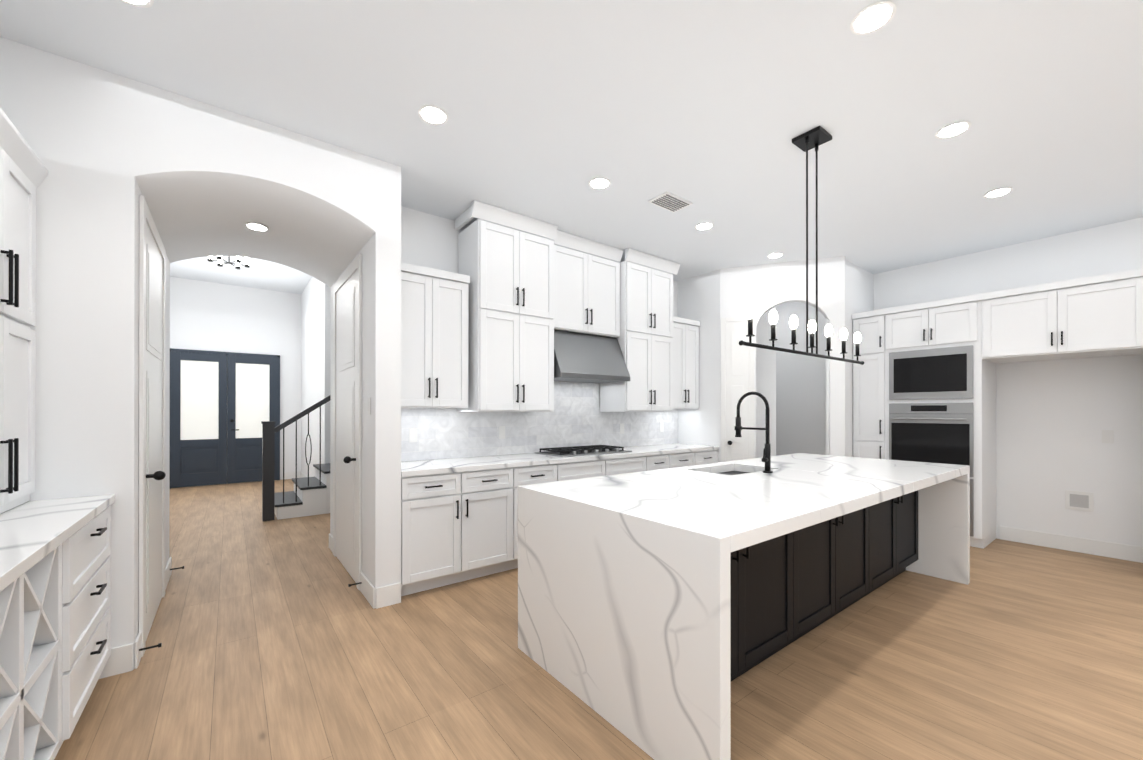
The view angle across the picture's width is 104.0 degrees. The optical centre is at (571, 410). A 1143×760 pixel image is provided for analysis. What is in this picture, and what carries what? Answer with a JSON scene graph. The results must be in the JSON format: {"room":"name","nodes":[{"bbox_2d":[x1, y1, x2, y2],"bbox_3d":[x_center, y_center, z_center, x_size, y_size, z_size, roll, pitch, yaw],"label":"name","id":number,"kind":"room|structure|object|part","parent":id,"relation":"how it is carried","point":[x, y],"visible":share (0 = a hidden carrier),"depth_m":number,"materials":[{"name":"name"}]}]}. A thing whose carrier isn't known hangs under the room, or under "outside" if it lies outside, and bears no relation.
{"room":"kitchen","nodes":[
{"label":"kitchen","id":0,"kind":"room"},
{"bbox_2d":[0,37,169,669],"bbox_3d":[-3.192,-0.188,2.710,0.985,3.070,1.720,0,0,-37],"label":"wall block","id":1,"kind":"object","parent":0,"point":[73,121],"visible":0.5,"depth_m":2.23,"materials":[{"name":"white paint"}]},
{"bbox_2d":[170,277,300,487],"bbox_3d":[-6.435,-0.493,8.312,2.800,3.700,0.120,0,0,-37],"label":"wall","id":2,"kind":"structure","parent":0,"point":[209,316],"depth_m":8.48,"materials":[{"name":"white paint"}]},
{"bbox_2d":[170,348,279,488],"bbox_3d":[-6.353,0.137,8.236,1.640,2.440,0.094,0,0,-37],"label":"double door","id":3,"kind":"structure","parent":2,"relation":"attached to","point":[227,403],"depth_m":8.18,"materials":[{"name":"blue paint"}]},
{"bbox_2d":[284,471,299,478],"bbox_3d":[-5.566,1.288,8.885,0.280,0.140,0.018,0,0,-37],"label":"baseboard","id":4,"kind":"structure","parent":2,"relation":"attached to","point":[287,475],"depth_m":8.88,"materials":[{"name":"white paint"}]},
{"bbox_2d":[170,256,311,293],"bbox_3d":[-4.104,-2.396,6.749,4.600,0.100,5.800,0,0,-37],"label":"ceiling","id":5,"kind":"structure","parent":0,"point":[265,274],"depth_m":7.68,"materials":[{"name":"white paint"}]},
{"bbox_2d":[208,256,249,269],"bbox_3d":[-4.718,-2.181,6.153,0.457,0.328,0.406,0,0,-37],"label":"chandelier","id":6,"kind":"object","parent":5,"relation":"hanging from","point":[220,261],"visible":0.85,"depth_m":6.18,"materials":[{"name":"black metal"}]},
{"bbox_2d":[135,81,375,286],"bbox_3d":[-2.330,-1.471,3.371,1.185,0.500,1.720,0,0,-37],"label":"archway","id":7,"kind":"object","parent":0,"point":[211,180],"depth_m":2.84,"materials":[{"name":"white paint"}]},
{"bbox_2d":[245,222,268,230],"bbox_3d":[-2.347,-1.372,3.332,0.148,0.011,0.148,0,0,26],"label":"recessed light","id":8,"kind":"object","parent":7,"relation":"in","point":[252,225],"depth_m":3.32,"materials":[{"name":"white paint"}]},
{"bbox_2d":[301,277,323,476],"bbox_3d":[-4.572,-0.494,7.950,0.120,3.700,2.720,0,0,-37],"label":"wall","id":9,"kind":"structure","parent":0,"point":[312,343],"depth_m":7.76,"materials":[{"name":"white paint"}]},
{"bbox_2d":[324,283,330,463],"bbox_3d":[-2.968,-0.495,7.401,2.000,3.700,0.100,0,0,-37],"label":"wall","id":10,"kind":"structure","parent":0,"point":[327,326],"depth_m":6.78,"materials":[{"name":"white paint"}]},
{"bbox_2d":[330,159,400,607],"bbox_3d":[-1.792,-0.186,3.781,0.170,3.070,1.720,0,0,-37],"label":"wall","id":11,"kind":"structure","parent":0,"point":[380,251],"depth_m":3.11,"materials":[{"name":"white paint"}]},
{"bbox_2d":[139,195,361,656],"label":"doors","id":12,"kind":"structure","parent":11,"relation":"attached to","point":[152,414],"depth_m":3.22,"materials":[{"name":"white paint"}]},
{"bbox_3d":[-1.941,0.087,3.754,0.096,2.525,1.070,0,0,-37],"label":"hall door trim","id":13,"kind":"part","parent":12,"relation":"part of","materials":[{"name":"white wood"}]},
{"bbox_2d":[329,533,332,552],"bbox_3d":[-2.309,1.280,4.302,0.012,0.140,0.260,0,0,-37],"label":"baseboard","id":14,"kind":"structure","parent":11,"relation":"attached to","point":[330,536],"depth_m":4.31,"materials":[{"name":"white paint"}]},
{"bbox_2d":[360,572,374,608],"bbox_3d":[-1.464,1.278,3.198,0.012,0.140,0.400,0,0,-37],"label":"baseboard","id":15,"kind":"structure","parent":11,"relation":"attached to","point":[367,589],"depth_m":3.16,"materials":[{"name":"white paint"}]},
{"bbox_2d":[368,398,370,414],"bbox_3d":[-1.437,-0.032,3.167,0.008,0.120,0.075,0,0,-37],"label":"switch plates","id":16,"kind":"object","parent":11,"relation":"attached to","point":[369,406],"visible":1,"depth_m":3.15,"materials":[{"name":"white plastic"}]},
{"bbox_2d":[401,206,677,457],"bbox_3d":[-0.122,-0.184,4.832,3.760,3.070,0.120,0,0,-37],"label":"wall","id":17,"kind":"structure","parent":0,"point":[429,240],"depth_m":3.91,"materials":[{"name":"white paint"}]},
{"bbox_2d":[401,262,469,407],"bbox_3d":[-1.202,-0.576,3.679,0.638,1.110,0.370,0,0,-37],"label":"upper cabinet","id":18,"kind":"object","parent":17,"relation":"attached to","point":[434,335],"visible":0.73,"depth_m":3.56,"materials":[{"name":"white paint"}]},
{"bbox_2d":[455,200,557,411],"bbox_3d":[-0.602,-0.854,4.078,0.836,1.728,0.468,0,0,-37],"label":"upper cabinet","id":19,"kind":"object","parent":17,"relation":"attached to","point":[509,271],"visible":1,"depth_m":3.90,"materials":[{"name":"white paint"}]},
{"bbox_2d":[401,381,677,461],"bbox_3d":[-0.081,-0.010,4.778,3.756,0.879,0.010,0,0,-37],"label":"tile backsplash","id":20,"kind":"structure","parent":17,"relation":"attached to","point":[576,417],"depth_m":4.55,"materials":[{"name":"tile"}]},
{"bbox_2d":[409,428,416,441],"bbox_3d":[-1.347,0.209,3.800,0.070,0.120,0.004,0,0,-37],"label":"electrical outlet plate","id":21,"kind":"object","parent":20,"relation":"attached to","point":[412,434],"depth_m":3.80,"materials":[{"name":"white plastic"}]},
{"bbox_2d":[499,426,504,438],"bbox_3d":[-0.672,0.210,4.316,0.070,0.120,0.004,0,0,-37],"label":"electrical outlet plate","id":22,"kind":"object","parent":20,"relation":"attached to","point":[501,428],"depth_m":4.31,"materials":[{"name":"white plastic"}]},
{"bbox_2d":[620,423,623,433],"bbox_3d":[0.599,0.212,5.288,0.070,0.120,0.004,0,0,-37],"label":"electrical outlet plate","id":23,"kind":"object","parent":20,"relation":"attached to","point":[621,425],"depth_m":5.29,"materials":[{"name":"white plastic"}]},
{"bbox_2d":[660,423,663,431],"bbox_3d":[1.155,0.212,5.714,0.070,0.120,0.004,0,0,-37],"label":"electrical outlet plate","id":24,"kind":"object","parent":20,"relation":"attached to","point":[661,424],"depth_m":5.71,"materials":[{"name":"white plastic"}]},
{"bbox_2d":[554,230,622,337],"bbox_3d":[0.073,-1.253,4.645,0.916,0.928,0.388,0,0,-37],"label":"upper cabinet","id":25,"kind":"object","parent":17,"relation":"attached to","point":[586,292],"visible":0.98,"depth_m":4.50,"materials":[{"name":"white paint"}]},
{"bbox_2d":[554,329,629,382],"bbox_3d":[0.107,-0.548,4.599,0.900,0.478,0.500,0,0,-37],"label":"range hood","id":26,"kind":"object","parent":17,"relation":"attached to","point":[583,358],"visible":0.71,"depth_m":4.45,"materials":[{"name":"silver metal"}]},
{"bbox_2d":[600,248,679,411],"bbox_3d":[0.796,-0.853,5.147,0.836,1.728,0.468,0,0,-37],"label":"upper cabinet","id":27,"kind":"object","parent":17,"relation":"attached to","point":[645,339],"visible":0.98,"depth_m":4.94,"materials":[{"name":"white paint"}]},
{"bbox_2d":[673,316,699,408],"bbox_3d":[1.306,-0.573,5.598,0.558,1.110,0.370,0,0,-37],"label":"upper cabinet","id":28,"kind":"object","parent":17,"relation":"attached to","point":[685,363],"visible":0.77,"depth_m":5.48,"materials":[{"name":"white paint"}]},
{"bbox_2d":[0,0,1142,280],"bbox_3d":[1.670,-1.773,2.163,8.200,0.100,8.500,0,0,-37],"label":"ceiling","id":29,"kind":"structure","parent":0,"point":[710,110],"depth_m":2.50,"materials":[{"name":"white paint"}]},
{"bbox_2d":[121,0,153,7],"bbox_3d":[-1.821,-1.720,1.822,0.169,0.004,0.169,0,0,44],"label":"recessed light","id":30,"kind":"object","parent":29,"relation":"in","point":[138,3],"depth_m":1.88,"materials":[{"name":"white paint"}]},
{"bbox_2d":[418,105,447,124],"bbox_3d":[-0.804,-1.719,2.600,0.169,0.004,0.169,0,0,14],"label":"recessed light","id":31,"kind":"object","parent":29,"relation":"in","point":[430,114],"depth_m":2.59,"materials":[{"name":"white paint"}]},
{"bbox_2d":[588,178,610,188],"bbox_3d":[0.212,-1.718,3.377,0.169,0.004,0.169,0,0,-43],"label":"recessed light","id":32,"kind":"object","parent":29,"relation":"in","point":[596,183],"depth_m":3.37,"materials":[{"name":"white paint"}]},
{"bbox_2d":[648,191,692,212],"bbox_3d":[0.816,-1.712,3.675,0.320,0.014,0.200,0,0,-37],"label":"ceiling vent","id":33,"kind":"object","parent":29,"relation":"in","point":[669,201],"visible":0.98,"depth_m":3.66,"materials":[{"name":"white metal"}]},
{"bbox_2d":[695,223,713,229],"bbox_3d":[1.237,-1.716,4.161,0.169,0.004,0.169,0,0,-43],"label":"recessed light","id":34,"kind":"object","parent":29,"relation":"in","point":[702,226],"depth_m":4.15,"materials":[{"name":"white paint"}]},
{"bbox_2d":[767,253,783,257],"bbox_3d":[2.253,-1.715,4.939,0.169,0.004,0.169,0,0,44],"label":"recessed light","id":35,"kind":"object","parent":29,"relation":"in","point":[775,255],"depth_m":4.93,"materials":[{"name":"white paint"}]},
{"bbox_2d":[739,126,863,364],"bbox_3d":[1.514,-1.029,2.811,1.608,1.382,0.170,0,0,-37],"label":"pendant chandelier","id":36,"kind":"object","parent":29,"relation":"hanging from","point":[816,137],"visible":1,"depth_m":2.77,"materials":[{"name":"black metal"}]},
{"bbox_2d":[850,1,896,34],"bbox_3d":[1.322,-1.720,1.960,0.169,0.004,0.169,0,0,29],"label":"recessed light","id":37,"kind":"object","parent":29,"relation":"in","point":[872,18],"depth_m":1.95,"materials":[{"name":"white paint"}]},
{"bbox_2d":[935,121,970,138],"bbox_3d":[2.339,-1.719,2.738,0.169,0.004,0.169,0,0,29],"label":"recessed light","id":38,"kind":"object","parent":29,"relation":"in","point":[954,129],"depth_m":2.74,"materials":[{"name":"white paint"}]},
{"bbox_2d":[983,187,1012,197],"bbox_3d":[3.363,-1.717,3.522,0.169,0.004,0.169,0,0,29],"label":"recessed light","id":39,"kind":"object","parent":29,"relation":"in","point":[1001,191],"depth_m":3.51,"materials":[{"name":"white paint"}]},
{"bbox_2d":[54,479,1142,759],"bbox_3d":[-0.281,1.380,4.380,9.600,0.060,14.400,0,0,-37],"label":"floor","id":40,"kind":"structure","parent":0,"point":[280,639],"depth_m":2.30,"materials":[{"name":"brown wood"}]},
{"bbox_2d":[0,494,114,759],"bbox_3d":[-1.866,0.885,1.184,0.635,0.920,2.308,0,0,-37],"label":"base cabinet","id":41,"kind":"object","parent":40,"relation":"on","point":[55,608],"visible":1,"depth_m":1.62,"materials":[{"name":"white paint"}]},
{"bbox_2d":[0,108,47,513],"bbox_3d":[-1.951,-0.366,1.092,0.385,1.578,2.353,0,0,-37],"label":"hutch","id":42,"kind":"object","parent":41,"relation":"on","point":[23,172],"visible":1,"depth_m":1.93,"materials":[{"name":"white paint"}]},
{"bbox_2d":[99,643,132,678],"bbox_3d":[-2.545,1.277,2.109,0.681,0.140,0.012,0,0,-37],"label":"baseboard","id":43,"kind":"structure","parent":40,"relation":"on","point":[120,660],"depth_m":2.28,"materials":[{"name":"white paint"}]},
{"bbox_2d":[165,557,171,589],"bbox_3d":[-3.165,1.279,3.496,0.012,0.140,0.500,0,0,-37],"label":"baseboard","id":44,"kind":"structure","parent":40,"relation":"on","point":[169,565],"depth_m":3.51,"materials":[{"name":"white paint"}]},
{"bbox_2d":[261,395,329,520],"bbox_3d":[-3.051,-0.040,6.628,2.590,2.788,1.023,0,0,-37],"label":"staircase","id":45,"kind":"structure","parent":40,"relation":"on","point":[308,496],"depth_m":5.71,"materials":[{"name":"white paint"}]},
{"bbox_2d":[401,467,520,595],"bbox_3d":[-1.003,0.909,3.689,0.970,0.880,0.618,0,0,-37],"label":"base cabinet","id":46,"kind":"object","parent":40,"relation":"on","point":[459,519],"depth_m":3.41,"materials":[{"name":"white paint"}]},
{"bbox_2d":[401,443,712,474],"bbox_3d":[0.107,0.451,4.532,3.756,0.040,0.628,0,0,-37],"label":"countertop","id":47,"kind":"structure","parent":46,"relation":"on","point":[422,467],"depth_m":3.93,"materials":[{"name":"white stone"}]},
{"bbox_2d":[535,445,631,456],"bbox_3d":[0.131,0.405,4.583,0.900,0.049,0.480,0,0,-37],"label":"cooktop","id":48,"kind":"object","parent":47,"relation":"in","point":[580,450],"visible":1,"depth_m":4.47,"materials":[{"name":"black metal"}]},
{"bbox_2d":[521,463,564,485],"bbox_3d":[-0.488,0.910,4.083,0.574,0.880,0.618,0,0,-37],"label":"base cabinet","id":49,"kind":"object","parent":40,"relation":"on","point":[531,473],"depth_m":3.87,"materials":[{"name":"white paint"}]},
{"bbox_2d":[565,455,652,479],"bbox_3d":[0.144,0.911,4.566,1.265,0.880,0.618,0,0,-37],"label":"base cabinet","id":50,"kind":"object","parent":40,"relation":"on","point":[576,468],"depth_m":4.33,"materials":[{"name":"white paint"}]},
{"bbox_2d":[653,451,672,469],"bbox_3d":[0.739,0.911,5.021,0.484,0.880,0.618,0,0,-37],"label":"base cabinet","id":51,"kind":"object","parent":40,"relation":"on","point":[665,461],"depth_m":4.83,"materials":[{"name":"white paint"}]},
{"bbox_2d":[673,447,718,467],"bbox_3d":[1.214,0.912,5.385,0.960,0.880,0.618,0,0,-37],"label":"base cabinet","id":52,"kind":"object","parent":40,"relation":"on","point":[680,458],"depth_m":5.15,"materials":[{"name":"white paint"}]},
{"bbox_2d":[526,489,925,759],"bbox_3d":[1.330,0.918,3.113,3.180,0.860,1.012,0,0,-37],"label":"kitchen island","id":53,"kind":"object","parent":40,"relation":"on","point":[659,610],"depth_m":2.05,"materials":[{"name":"stone"}]},
{"bbox_2d":[526,453,969,552],"bbox_3d":[1.406,0.458,3.015,3.180,0.060,1.320,0,0,-37],"label":"island countertop","id":54,"kind":"structure","parent":53,"relation":"on","point":[696,504],"depth_m":2.33,"materials":[{"name":"white stone"}]},
{"bbox_2d":[718,469,753,472],"bbox_3d":[1.193,0.597,3.293,0.644,0.242,0.404,0,0,-37],"label":"sink","id":55,"kind":"object","parent":54,"relation":"in","point":[719,470],"depth_m":3.54,"materials":[{"name":"grey metal"}]},
{"bbox_2d":[734,392,772,472],"bbox_3d":[1.268,0.145,3.155,0.112,0.564,0.282,0,0,-37],"label":"faucet","id":56,"kind":"object","parent":54,"relation":"on","point":[738,428],"visible":1,"depth_m":3.08,"materials":[{"name":"black metal"}]},
{"bbox_2d":[852,309,883,458],"bbox_3d":[3.641,0.112,5.285,0.668,2.480,0.329,0,0,-37],"label":"tall cabinet","id":57,"kind":"object","parent":40,"relation":"on","point":[868,378],"depth_m":5.08,"materials":[{"name":"white paint"}]},
{"bbox_2d":[884,293,995,548],"bbox_3d":[3.984,0.111,4.837,0.668,2.480,0.799,0,0,-37],"label":"tall cabinet","id":58,"kind":"object","parent":40,"relation":"on","point":[959,321],"depth_m":4.52,"materials":[{"name":"white paint"}]},
{"bbox_2d":[889,345,973,536],"bbox_3d":[3.695,0.296,4.628,0.083,1.870,0.700,0,0,-37],"label":"wall oven","id":59,"kind":"object","parent":58,"relation":"in","point":[942,433],"visible":0.69,"depth_m":4.60,"materials":[{"name":"black glass"}]},
{"bbox_2d":[678,269,719,461],"bbox_3d":[1.617,-0.182,5.753,0.120,3.070,0.770,0,0,-37],"label":"wall","id":60,"kind":"structure","parent":0,"point":[698,297],"depth_m":5.58,"materials":[{"name":"white paint"}]},
{"bbox_2d":[756,306,775,457],"bbox_3d":[2.389,-0.182,5.835,0.510,3.070,0.100,0,0,20],"label":"wall","id":61,"kind":"structure","parent":0,"point":[766,373],"depth_m":5.75,"materials":[{"name":"white paint"}]},
{"bbox_2d":[720,256,844,461],"bbox_3d":[2.441,-0.183,5.241,1.316,3.070,0.120,0,0,20],"label":"wall","id":62,"kind":"structure","parent":0,"point":[737,290],"depth_m":5.00,"materials":[{"name":"white paint"}]},
{"bbox_2d":[721,316,753,461],"bbox_3d":[1.974,0.117,5.327,0.234,2.470,0.319,0,0,-37],"label":"door","id":63,"kind":"structure","parent":62,"relation":"attached to","point":[737,371],"depth_m":5.33,"materials":[{"name":"white paint"}]},
{"bbox_2d":[756,258,829,324],"bbox_3d":[2.561,-1.363,5.200,0.770,0.710,0.120,0,0,20],"label":"lintel","id":64,"kind":"object","parent":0,"point":[779,283],"visible":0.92,"depth_m":5.14,"materials":[{"name":"white paint"}]},
{"bbox_2d":[826,261,873,456],"bbox_3d":[3.353,-0.183,5.350,1.050,3.070,0.120,0,0,-37],"label":"wall","id":65,"kind":"structure","parent":0,"point":[859,289],"depth_m":5.19,"materials":[{"name":"white paint"}]},
{"bbox_2d":[776,217,1142,546],"bbox_3d":[4.973,-0.185,4.197,0.120,3.070,7.320,0,0,-37],"label":"wall","id":66,"kind":"structure","parent":0,"point":[1054,418],"depth_m":4.44,"materials":[{"name":"white paint"}]},
{"bbox_2d":[984,268,1142,363],"bbox_3d":[4.531,-0.815,4.124,0.668,0.630,1.000,0,0,-37],"label":"upper cabinet","id":67,"kind":"object","parent":66,"relation":"attached to","point":[1095,316],"depth_m":3.89,"materials":[{"name":"white paint"}]},
{"bbox_2d":[1000,526,1142,562],"bbox_3d":[4.794,1.280,4.316,0.012,0.140,0.950,0,0,-37],"label":"baseboard","id":68,"kind":"structure","parent":66,"relation":"attached to","point":[1076,544],"depth_m":4.28,"materials":[{"name":"white paint"}]},
{"bbox_2d":[1065,490,1093,511],"bbox_3d":[4.840,0.860,4.257,0.012,0.180,0.180,0,0,-37],"label":"outlet","id":69,"kind":"object","parent":66,"relation":"attached to","point":[1079,500],"depth_m":4.25,"materials":[{"name":"white plastic"}]}
]}

